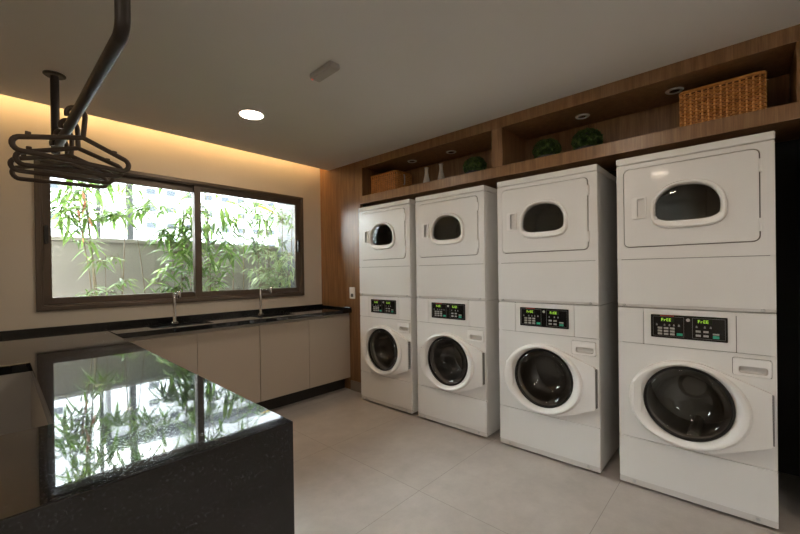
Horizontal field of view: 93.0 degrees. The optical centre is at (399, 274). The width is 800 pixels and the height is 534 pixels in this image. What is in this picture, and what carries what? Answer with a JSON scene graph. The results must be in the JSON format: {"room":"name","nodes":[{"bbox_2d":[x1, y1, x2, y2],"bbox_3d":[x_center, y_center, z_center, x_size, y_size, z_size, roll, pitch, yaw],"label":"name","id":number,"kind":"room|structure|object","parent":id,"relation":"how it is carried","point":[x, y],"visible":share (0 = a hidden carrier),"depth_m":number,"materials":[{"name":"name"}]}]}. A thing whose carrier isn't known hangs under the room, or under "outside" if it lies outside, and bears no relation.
{"room":"laundry","nodes":[
{"label":"laundry","id":0,"kind":"room"},
{"bbox_2d":[0,94,321,330],"bbox_3d":[-2.514,-0.106,2.837,0.120,2.800,6.020,-1,0,42],"label":"wall","id":1,"kind":"structure","parent":0,"point":[147,150],"depth_m":3.09,"materials":[{"name":"paint"}]},
{"bbox_2d":[34,159,304,311],"bbox_3d":[-1.869,-0.300,3.525,0.132,1.104,2.200,-1,0,42],"label":"window","id":2,"kind":"structure","parent":1,"relation":"in","point":[42,193],"depth_m":3.29,"materials":[{"name":"brown metal"}]},
{"bbox_2d":[320,161,362,388],"bbox_3d":[-0.658,-0.138,4.273,0.697,2.800,0.040,-1,0,42],"label":"wall panel","id":3,"kind":"object","parent":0,"point":[340,204],"visible":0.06,"depth_m":4.21,"materials":[{"name":"brown wood"}]},
{"bbox_2d":[349,287,354,298],"bbox_3d":[-0.515,0.203,4.114,0.082,0.124,0.012,-1,0,42],"label":"wall socket","id":4,"kind":"object","parent":3,"relation":"attached to","point":[352,289],"visible":1,"depth_m":4.11,"materials":[{"name":"white plastic"}]},
{"bbox_2d":[351,380,360,392],"bbox_3d":[-0.424,1.208,4.047,0.290,0.105,0.012,-1,0,42],"label":"baseboard","id":5,"kind":"structure","parent":3,"relation":"attached to","point":[355,386],"depth_m":4.09,"materials":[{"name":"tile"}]},
{"bbox_2d":[0,0,799,170],"bbox_3d":[-0.333,-1.229,0.350,6.144,0.090,5.301,-1,0,42],"label":"ceiling","id":6,"kind":"structure","parent":0,"point":[411,72],"depth_m":2.08,"materials":[{"name":"paint"}]},
{"bbox_2d":[42,0,130,154],"bbox_3d":[-1.434,-0.941,1.693,1.680,0.464,0.104,-1,0,42],"label":"rail","id":7,"kind":"object","parent":6,"relation":"hanging from","point":[118,40],"visible":0.98,"depth_m":1.43,"materials":[{"name":"brown metal"}]},
{"bbox_2d":[9,140,108,188],"bbox_3d":[-1.899,-0.633,2.142,0.023,0.276,0.427,-1,0,38],"label":"clothes hanger","id":8,"kind":"object","parent":7,"relation":"hanging from","point":[51,142],"visible":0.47,"depth_m":2.12,"materials":[{"name":"brown plastic"}]},
{"bbox_2d":[7,128,114,184],"bbox_3d":[-1.772,-0.637,2.013,0.023,0.269,0.427,-1,-1,44],"label":"clothes hanger","id":9,"kind":"object","parent":7,"relation":"hanging from","point":[10,162],"visible":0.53,"depth_m":1.99,"materials":[{"name":"brown plastic"}]},
{"bbox_2d":[12,118,123,177],"bbox_3d":[-1.634,-0.636,1.898,0.023,0.275,0.427,-1,0,39],"label":"clothes hanger","id":10,"kind":"object","parent":7,"relation":"hanging from","point":[61,122],"visible":0.79,"depth_m":1.88,"materials":[{"name":"brown plastic"}]},
{"bbox_2d":[8,105,130,172],"bbox_3d":[-1.491,-0.634,1.742,0.426,0.281,0.023,-1,0,-45],"label":"clothes hanger","id":11,"kind":"object","parent":7,"relation":"hanging from","point":[12,139],"visible":0.85,"depth_m":1.73,"materials":[{"name":"brown plastic"}]},
{"bbox_2d":[238,109,264,119],"bbox_3d":[-1.099,-1.180,2.814,0.188,0.006,0.188,-1,0,42],"label":"recessed light","id":12,"kind":"object","parent":6,"relation":"in","point":[250,114],"visible":1,"depth_m":2.80,"materials":[{"name":"white plastic"}]},
{"bbox_2d":[240,111,262,118],"bbox_3d":[-1.099,-1.180,2.814,0.156,0.004,0.156,-1,0,42],"label":"diffuser","id":13,"kind":"object","parent":12,"relation":"attached to","point":[245,114],"depth_m":2.81,"materials":[{"name":"beige plastic"}]},
{"bbox_2d":[310,60,339,81],"bbox_3d":[-0.437,-1.170,2.202,0.210,0.038,0.072,-1,0,44],"label":"recessed light","id":14,"kind":"object","parent":6,"relation":"in","point":[329,68],"visible":1,"depth_m":2.17,"materials":[{"name":"grey plastic"}]},
{"bbox_2d":[312,68,335,81],"bbox_3d":[-0.441,-1.156,2.207,0.174,0.006,0.054,-1,0,44],"label":"diffuser","id":15,"kind":"object","parent":14,"relation":"attached to","point":[320,74],"depth_m":2.19,"materials":[{"name":"grey plastic"}]},
{"bbox_2d":[271,388,799,533],"bbox_3d":[-0.157,1.330,0.651,6.528,0.120,6.120,-1,0,42],"label":"floor","id":16,"kind":"structure","parent":0,"point":[362,466],"depth_m":2.22,"materials":[{"name":"tile"}]},
{"bbox_2d":[0,327,294,533],"bbox_3d":[-1.692,0.848,1.547,2.815,0.880,1.233,-1,0,42],"label":"kitchen island","id":17,"kind":"object","parent":16,"relation":"on","point":[134,440],"visible":1,"depth_m":0.93,"materials":[{"name":"black stone"}]},
{"bbox_2d":[0,371,47,435],"bbox_3d":[-1.518,0.627,1.156,1.101,0.359,0.667,-1,0,42],"label":"basin","id":18,"kind":"object","parent":17,"relation":"in","point":[21,409],"visible":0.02,"depth_m":1.71,"materials":[{"name":"silver metal"}]},
{"bbox_2d":[124,323,259,402],"bbox_3d":[-1.764,0.863,3.158,0.470,0.838,1.032,-1,0,42],"label":"base cabinet","id":19,"kind":"object","parent":16,"relation":"on","point":[227,357],"visible":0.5,"depth_m":3.13,"materials":[{"name":"grey"}]},
{"bbox_2d":[256,313,349,409],"bbox_3d":[-1.065,0.851,3.927,0.470,0.838,1.037,-1,0,42],"label":"base cabinet","id":20,"kind":"object","parent":16,"relation":"on","point":[301,359],"visible":0.88,"depth_m":3.72,"materials":[{"name":"grey"}]},
{"bbox_2d":[0,304,351,338],"bbox_3d":[-1.838,0.405,3.083,0.541,0.071,3.320,-1,0,42],"label":"countertop","id":21,"kind":"structure","parent":20,"relation":"on","point":[163,325],"depth_m":3.20,"materials":[{"name":"black stone"}]},
{"bbox_2d":[171,290,180,322],"bbox_3d":[-1.820,0.264,3.105,0.178,0.279,0.052,-1,0,42],"label":"faucet","id":22,"kind":"object","parent":21,"relation":"on","point":[178,293],"visible":1,"depth_m":3.13,"materials":[{"name":"silver metal"}]},
{"bbox_2d":[258,286,273,314],"bbox_3d":[-1.299,0.255,3.687,0.178,0.279,0.052,-1,0,18],"label":"faucet","id":23,"kind":"object","parent":21,"relation":"on","point":[270,288],"visible":1,"depth_m":3.69,"materials":[{"name":"silver metal"}]},
{"bbox_2d":[360,295,418,413],"bbox_3d":[0.074,0.730,3.819,0.672,1.048,0.750,-1,0,42],"label":"washing machine","id":24,"kind":"object","parent":16,"relation":"on","point":[388,324],"visible":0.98,"depth_m":3.53,"materials":[{"name":"white metal"}]},
{"bbox_2d":[359,199,416,296],"bbox_3d":[0.070,-0.232,3.826,0.674,0.872,0.723,-1,0,42],"label":"dryer","id":25,"kind":"object","parent":24,"relation":"on","point":[387,231],"visible":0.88,"depth_m":3.53,"materials":[{"name":"white metal"}]},
{"bbox_2d":[417,298,500,436],"bbox_3d":[0.620,0.725,3.323,0.672,1.048,0.750,-1,0,42],"label":"washing machine","id":26,"kind":"object","parent":16,"relation":"on","point":[458,339],"visible":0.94,"depth_m":3.01,"materials":[{"name":"grey plastic"}]},
{"bbox_2d":[415,185,498,300],"bbox_3d":[0.616,-0.238,3.329,0.674,0.872,0.723,-1,0,42],"label":"dryer","id":27,"kind":"object","parent":26,"relation":"on","point":[457,230],"visible":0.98,"depth_m":3.01,"materials":[{"name":"white metal"}]},
{"bbox_2d":[499,301,619,472],"bbox_3d":[1.197,0.719,2.798,0.672,1.048,0.750,-1,0,42],"label":"washing machine","id":28,"kind":"object","parent":16,"relation":"on","point":[559,363],"visible":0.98,"depth_m":2.53,"materials":[{"name":"grey plastic"}]},
{"bbox_2d":[497,164,617,305],"bbox_3d":[1.193,-0.244,2.805,0.674,0.872,0.723,-1,0,42],"label":"dryer","id":29,"kind":"object","parent":28,"relation":"on","point":[557,230],"visible":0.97,"depth_m":2.52,"materials":[{"name":"grey plastic"}]},
{"bbox_2d":[618,306,778,528],"bbox_3d":[1.771,0.713,2.276,0.672,1.048,0.750,-1,0,42],"label":"washing machine","id":30,"kind":"object","parent":16,"relation":"on","point":[698,411],"visible":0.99,"depth_m":2.02,"materials":[{"name":"grey plastic"}]},
{"bbox_2d":[616,131,776,312],"bbox_3d":[1.767,-0.249,2.283,0.674,0.872,0.723,-1,0,42],"label":"dryer","id":31,"kind":"object","parent":30,"relation":"on","point":[696,225],"visible":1,"depth_m":2.00,"materials":[{"name":"grey plastic"}]},
{"bbox_2d":[363,140,799,476],"bbox_3d":[1.855,-0.167,2.866,6.308,2.800,0.100,-1,0,42],"label":"wall","id":32,"kind":"structure","parent":0,"point":[785,152],"depth_m":2.33,"materials":[{"name":"grey paint"}]},
{"bbox_3d":[3.072,-0.178,1.274,2.365,2.800,0.619,-1,0,42],"label":"wall niche","id":33,"kind":"object","parent":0,"visible":0},
{"bbox_2d":[359,24,799,205],"bbox_3d":[0.923,-1.013,3.091,3.242,0.518,0.439,-1,0,42],"label":"shelf","id":34,"kind":"object","parent":33,"relation":"attached to","point":[634,115],"visible":0.82,"depth_m":2.58,"materials":[{"name":"brown wood"}]},
{"bbox_2d":[371,170,411,193],"bbox_3d":[-0.085,-0.931,3.987,0.399,0.214,0.264,-1,0,42],"label":"wicker basket","id":35,"kind":"object","parent":34,"relation":"on","point":[390,180],"visible":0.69,"depth_m":3.88,"materials":[{"name":"wicker"}]},
{"bbox_2d":[423,167,429,182],"bbox_3d":[0.263,-0.938,3.732,0.078,0.214,0.078,-1,0,42],"label":"bottle vase","id":36,"kind":"object","parent":34,"relation":"on","point":[426,176],"visible":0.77,"depth_m":3.71,"materials":[{"name":"grey ceramic"}]},
{"bbox_2d":[438,164,444,178],"bbox_3d":[0.394,-0.939,3.613,0.078,0.214,0.078,-1,0,42],"label":"bottle vase","id":37,"kind":"object","parent":34,"relation":"on","point":[441,174],"visible":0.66,"depth_m":3.60,"materials":[{"name":"grey ceramic"}]},
{"bbox_2d":[446,150,455,153],"bbox_3d":[0.474,-1.124,3.503,0.096,0.006,0.096,-1,0,42],"label":"recessed light","id":38,"kind":"object","parent":34,"relation":"attached to","point":[449,151],"visible":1,"depth_m":3.50,"materials":[{"name":"grey metal"}]},
{"bbox_2d":[463,156,486,172],"bbox_3d":[0.663,-0.937,3.366,0.218,0.205,0.216,-1,0,42],"label":"topiary ball","id":39,"kind":"object","parent":34,"relation":"on","point":[476,163],"visible":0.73,"depth_m":3.30,"materials":[{"name":"green plant"}]},
{"bbox_2d":[532,138,561,158],"bbox_3d":[1.136,-0.942,2.936,0.218,0.205,0.216,-1,0,-21],"label":"topiary ball","id":40,"kind":"object","parent":34,"relation":"on","point":[544,147],"visible":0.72,"depth_m":2.87,"materials":[{"name":"green plant"}]},
{"bbox_2d":[575,113,589,119],"bbox_3d":[1.314,-1.133,2.732,0.096,0.006,0.096,-1,0,42],"label":"recessed light","id":41,"kind":"object","parent":34,"relation":"attached to","point":[580,116],"visible":1,"depth_m":2.73,"materials":[{"name":"grey metal"}]},
{"bbox_2d":[575,145,594,149],"bbox_3d":[1.352,-0.875,2.743,0.164,0.066,0.164,-1,0,-5],"label":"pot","id":42,"kind":"object","parent":34,"relation":"on","point":[576,146],"depth_m":2.69,"materials":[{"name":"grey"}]},
{"bbox_2d":[571,128,603,149],"bbox_3d":[1.353,-0.945,2.742,0.216,0.205,0.218,-1,0,-5],"label":"topiary ball","id":43,"kind":"object","parent":34,"relation":"on","point":[588,137],"visible":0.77,"depth_m":2.68,"materials":[{"name":"green plant"}]},
{"bbox_2d":[665,87,683,94],"bbox_3d":[1.705,-1.137,2.359,0.096,0.006,0.096,-1,0,42],"label":"recessed light","id":44,"kind":"object","parent":34,"relation":"attached to","point":[675,90],"visible":1,"depth_m":2.35,"materials":[{"name":"grey metal"}]},
{"bbox_2d":[679,70,766,126],"bbox_3d":[1.871,-0.960,2.210,0.380,0.230,0.264,-1,0,42],"label":"wicker basket","id":45,"kind":"object","parent":34,"relation":"on","point":[745,93],"visible":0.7,"depth_m":2.11,"materials":[{"name":"wicker"}]},
{"label":"outside","id":46,"kind":"structure","parent":0,"visible":0},
{"bbox_2d":[100,182,277,245],"bbox_3d":[-17.150,-9.185,49.631,35.000,21.000,12.400,-1,0,-42],"label":"apartment block","id":47,"kind":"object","parent":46,"point":[168,197],"visible":0.12,"depth_m":39.06,"materials":[{"name":"grey"}]},
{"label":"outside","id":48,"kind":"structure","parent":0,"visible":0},
{"bbox_2d":[50,177,91,236],"bbox_3d":[-36.719,-7.134,29.504,10.080,17.600,18.450,-1,0,42],"label":"apartment block","id":49,"kind":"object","parent":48,"point":[56,232],"visible":0.09,"depth_m":31.63,"materials":[{"name":"grey"}]},
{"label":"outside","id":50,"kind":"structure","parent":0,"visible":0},
{"bbox_3d":[-3.387,1.045,5.798,5.172,0.100,14.000,-1,0,42],"label":"ground","id":51,"kind":"structure","parent":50,"visible":0},
{"bbox_2d":[50,179,124,295],"bbox_3d":[-2.807,-0.268,3.275,0.519,2.530,0.869,-1,0,20],"label":"bamboo plant","id":52,"kind":"object","parent":51,"relation":"on","point":[66,199],"visible":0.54,"depth_m":3.32,"materials":[{"name":"green plant"}]},
{"bbox_2d":[95,184,100,237],"bbox_3d":[-3.785,-0.796,4.765,0.240,3.600,0.240,-1,0,42],"label":"post","id":53,"kind":"object","parent":51,"relation":"on","point":[98,224],"visible":0.06,"depth_m":4.75,"materials":[{"name":"grey"}]},
{"bbox_2d":[74,254,138,296],"bbox_3d":[-2.604,0.402,3.382,0.289,1.183,0.551,-1,0,42],"label":"bamboo plant","id":54,"kind":"object","parent":51,"relation":"on","point":[122,282],"visible":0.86,"depth_m":3.37,"materials":[{"name":"green plant"}]},
{"bbox_2d":[93,183,173,294],"bbox_3d":[-2.650,-0.238,3.645,0.525,2.462,0.949,-1,0,42],"label":"bamboo plant","id":55,"kind":"object","parent":51,"relation":"on","point":[144,210],"visible":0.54,"depth_m":3.65,"materials":[{"name":"green plant"}]},
{"bbox_2d":[51,236,278,297],"bbox_3d":[-2.347,0.300,4.841,0.230,1.368,14.000,-1,0,42],"label":"wall","id":56,"kind":"structure","parent":51,"relation":"on","point":[66,271],"depth_m":4.09,"materials":[{"name":"paint"}]},
{"bbox_2d":[125,184,133,239],"bbox_3d":[-3.563,-0.800,5.009,0.240,3.600,0.240,-1,0,42],"label":"post","id":57,"kind":"object","parent":56,"relation":"on","point":[130,234],"visible":0.02,"depth_m":4.99,"materials":[{"name":"grey"}]},
{"bbox_2d":[139,188,213,292],"bbox_3d":[-2.222,-0.078,3.860,0.730,2.130,0.520,-1,0,-37],"label":"bamboo plant","id":58,"kind":"object","parent":51,"relation":"on","point":[169,240],"visible":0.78,"depth_m":3.79,"materials":[{"name":"green plant"}]},
{"bbox_2d":[173,192,251,290],"bbox_3d":[-2.014,-0.078,4.093,0.568,2.121,0.821,-1,0,42],"label":"bamboo plant","id":59,"kind":"object","parent":51,"relation":"on","point":[212,256],"visible":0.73,"depth_m":4.06,"materials":[{"name":"green plant"}]},
{"bbox_2d":[221,197,291,289],"bbox_3d":[-1.702,-0.142,4.548,0.694,2.237,0.942,-1,0,10],"label":"bamboo plant","id":60,"kind":"object","parent":51,"relation":"on","point":[254,205],"visible":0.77,"depth_m":4.53,"materials":[{"name":"green plant"}]},
{"bbox_2d":[241,209,294,288],"bbox_3d":[-1.601,0.072,4.648,0.698,1.805,0.950,-1,0,42],"label":"bamboo plant","id":61,"kind":"object","parent":51,"relation":"on","point":[263,284],"visible":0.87,"depth_m":4.65,"materials":[{"name":"green leaf"}]},
{"bbox_2d":[277,203,294,287],"bbox_3d":[-1.311,-1.032,5.297,0.650,4.000,0.500,-1,0,42],"label":"house wing","id":62,"kind":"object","parent":51,"relation":"on","point":[286,207],"visible":0.02,"depth_m":5.16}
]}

